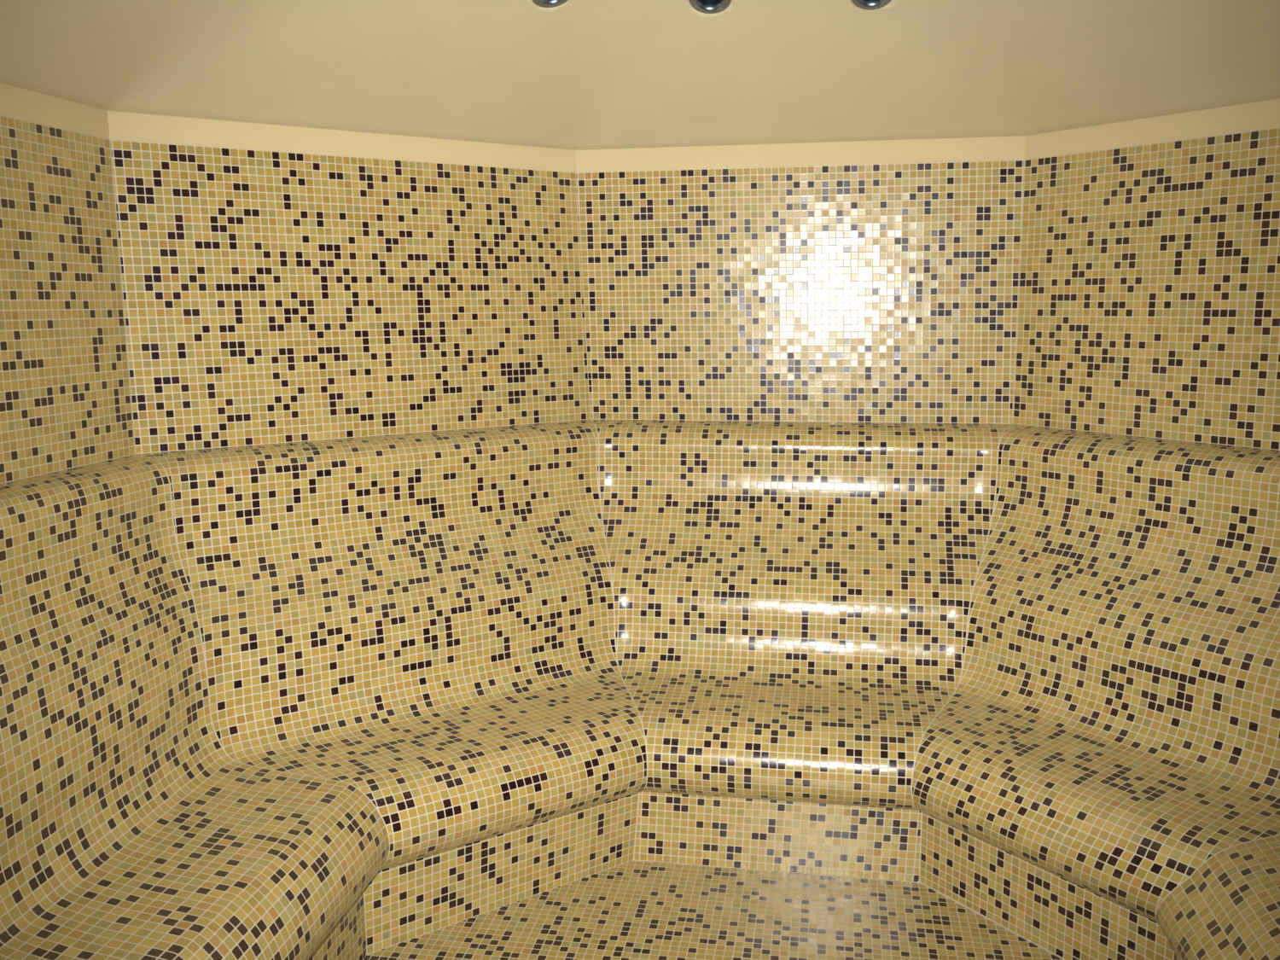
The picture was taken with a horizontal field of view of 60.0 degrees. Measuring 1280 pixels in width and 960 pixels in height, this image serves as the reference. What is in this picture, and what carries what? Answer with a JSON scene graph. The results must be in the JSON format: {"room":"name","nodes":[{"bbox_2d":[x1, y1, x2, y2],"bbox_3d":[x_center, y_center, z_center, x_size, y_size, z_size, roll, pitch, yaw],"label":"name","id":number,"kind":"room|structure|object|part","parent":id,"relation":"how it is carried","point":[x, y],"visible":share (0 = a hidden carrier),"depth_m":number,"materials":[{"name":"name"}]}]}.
{"room":"spa","nodes":[
{"label":"spa","id":0,"kind":"room"},
{"bbox_2d":[0,115,135,483],"bbox_3d":[-1.546,0.304,1.696,0.108,1.916,2.504,1,9,10],"label":"wall","id":1,"kind":"structure","parent":0,"point":[66,398],"depth_m":2.54,"materials":[{"name":"tile"}]},
{"bbox_2d":[0,82,109,139],"bbox_3d":[-1.555,-0.676,1.539,0.104,0.069,2.504,1,9,10],"label":"trim","id":2,"kind":"structure","parent":1,"relation":"attached to","point":[15,102],"depth_m":2.51,"materials":[{"name":"paint"}]},
{"bbox_2d":[110,139,590,453],"bbox_3d":[-0.763,0.044,3.276,1.429,1.916,0.130,-7,11,-35],"label":"wall","id":3,"kind":"structure","parent":0,"point":[270,297],"depth_m":3.08,"materials":[{"name":"tile"}]},
{"bbox_2d":[107,110,576,172],"bbox_3d":[-0.778,-0.937,3.129,1.429,0.069,0.104,-7,11,-35],"label":"trim","id":4,"kind":"structure","parent":3,"relation":"attached to","point":[122,125],"depth_m":3.02,"materials":[{"name":"paint"}]},
{"bbox_2d":[0,0,1279,150],"bbox_3d":[0.091,-1.060,1.188,3.451,0.775,4.526,1,9,10],"label":"ceiling","id":5,"kind":"structure","parent":0,"point":[573,74],"depth_m":2.81,"materials":[{"name":"paint"}]},
{"bbox_2d":[531,0,568,7],"bbox_3d":[-0.212,-1.193,2.670,0.098,0.089,0.104,5,11,33],"label":"recessed light","id":6,"kind":"object","parent":5,"relation":"in","point":[544,3],"visible":1,"depth_m":2.70,"materials":[{"name":"silver metal"}]},
{"bbox_2d":[688,0,731,13],"bbox_3d":[0.173,-1.208,2.737,0.105,0.089,0.097,-1,9,-6],"label":"recessed light","id":7,"kind":"object","parent":5,"relation":"in","point":[702,6],"visible":1,"depth_m":2.77,"materials":[{"name":"silver metal"}]},
{"bbox_2d":[850,0,891,10],"bbox_3d":[0.563,-1.196,2.686,0.105,0.089,0.097,-1,9,-6],"label":"recessed light","id":8,"kind":"object","parent":5,"relation":"in","point":[864,4],"visible":1,"depth_m":2.72,"materials":[{"name":"silver metal"}]},
{"bbox_2d":[363,860,1062,959],"bbox_3d":[0.109,1.325,1.570,3.451,0.086,4.526,1,9,10],"label":"floor","id":9,"kind":"structure","parent":0,"point":[634,910],"depth_m":2.73,"materials":[{"name":"tile"}]},
{"bbox_2d":[0,418,1279,959],"bbox_3d":[0.206,0.625,2.050,3.232,1.142,3.121,1,9,10],"label":"bench","id":10,"kind":"object","parent":9,"relation":"on","point":[355,698],"visible":1,"depth_m":2.83,"materials":[{"name":"tile"}]},
{"bbox_3d":[-1.247,0.484,1.795,0.450,0.761,2.174,1,9,10],"label":"backrest","id":11,"kind":"part","parent":10,"relation":"part of","materials":[{"name":"tile"}]},
{"bbox_3d":[-0.988,0.864,1.679,0.256,0.084,1.918,1,9,10],"label":"seat","id":12,"kind":"part","parent":10,"relation":"part of","materials":[{"name":"tile"}]},
{"bbox_3d":[-0.592,0.273,3.084,1.362,0.761,0.460,-7,11,-34],"label":"backrest","id":13,"kind":"part","parent":10,"relation":"part of","materials":[{"name":"tile"}]},
{"bbox_3d":[-0.451,0.671,2.858,1.080,0.084,0.188,-7,11,-34],"label":"seat","id":14,"kind":"part","parent":10,"relation":"part of","materials":[{"name":"tile"}]},
{"bbox_3d":[0.392,0.631,3.064,0.945,0.084,0.186,1,9,10],"label":"seat","id":15,"kind":"part","parent":10,"relation":"part of","materials":[{"name":"tile"}]},
{"bbox_3d":[0.443,0.228,3.313,1.317,0.761,0.458,1,9,10],"label":"backrest","id":16,"kind":"part","parent":10,"relation":"part of","materials":[{"name":"tile"}]},
{"bbox_3d":[1.074,0.695,2.632,0.186,0.084,0.964,-7,11,-35],"label":"seat","id":17,"kind":"part","parent":10,"relation":"part of","materials":[{"name":"tile"}]},
{"bbox_3d":[1.329,0.311,2.753,0.458,0.761,1.339,-7,11,-35],"label":"backrest","id":18,"kind":"part","parent":10,"relation":"part of","materials":[{"name":"tile"}]},
{"bbox_3d":[1.167,0.901,1.343,0.188,0.084,1.990,1,9,10],"label":"seat","id":19,"kind":"part","parent":10,"relation":"part of","materials":[{"name":"tile"}]},
{"bbox_2d":[576,160,1023,424],"bbox_3d":[0.479,-0.011,3.560,1.429,1.916,0.108,1,9,10],"label":"wall","id":20,"kind":"structure","parent":0,"point":[877,293],"depth_m":3.41,"materials":[{"name":"tile"}]},
{"bbox_2d":[576,135,1025,172],"bbox_3d":[0.472,-0.991,3.405,1.429,0.069,0.104,1,9,10],"label":"trim","id":21,"kind":"structure","parent":20,"relation":"attached to","point":[991,148],"depth_m":3.35,"materials":[{"name":"paint"}]},
{"bbox_2d":[1012,128,1279,450],"bbox_3d":[1.560,0.089,2.883,0.108,1.916,1.429,-7,11,-35],"label":"wall","id":22,"kind":"structure","parent":0,"point":[1149,304],"depth_m":2.95,"materials":[{"name":"tile"}]},
{"bbox_2d":[1024,98,1279,159],"bbox_3d":[1.554,-0.891,2.727,0.104,0.069,1.429,-7,11,-35],"label":"trim","id":23,"kind":"structure","parent":22,"relation":"attached to","point":[1264,114],"depth_m":2.91,"materials":[{"name":"paint"}]}
]}

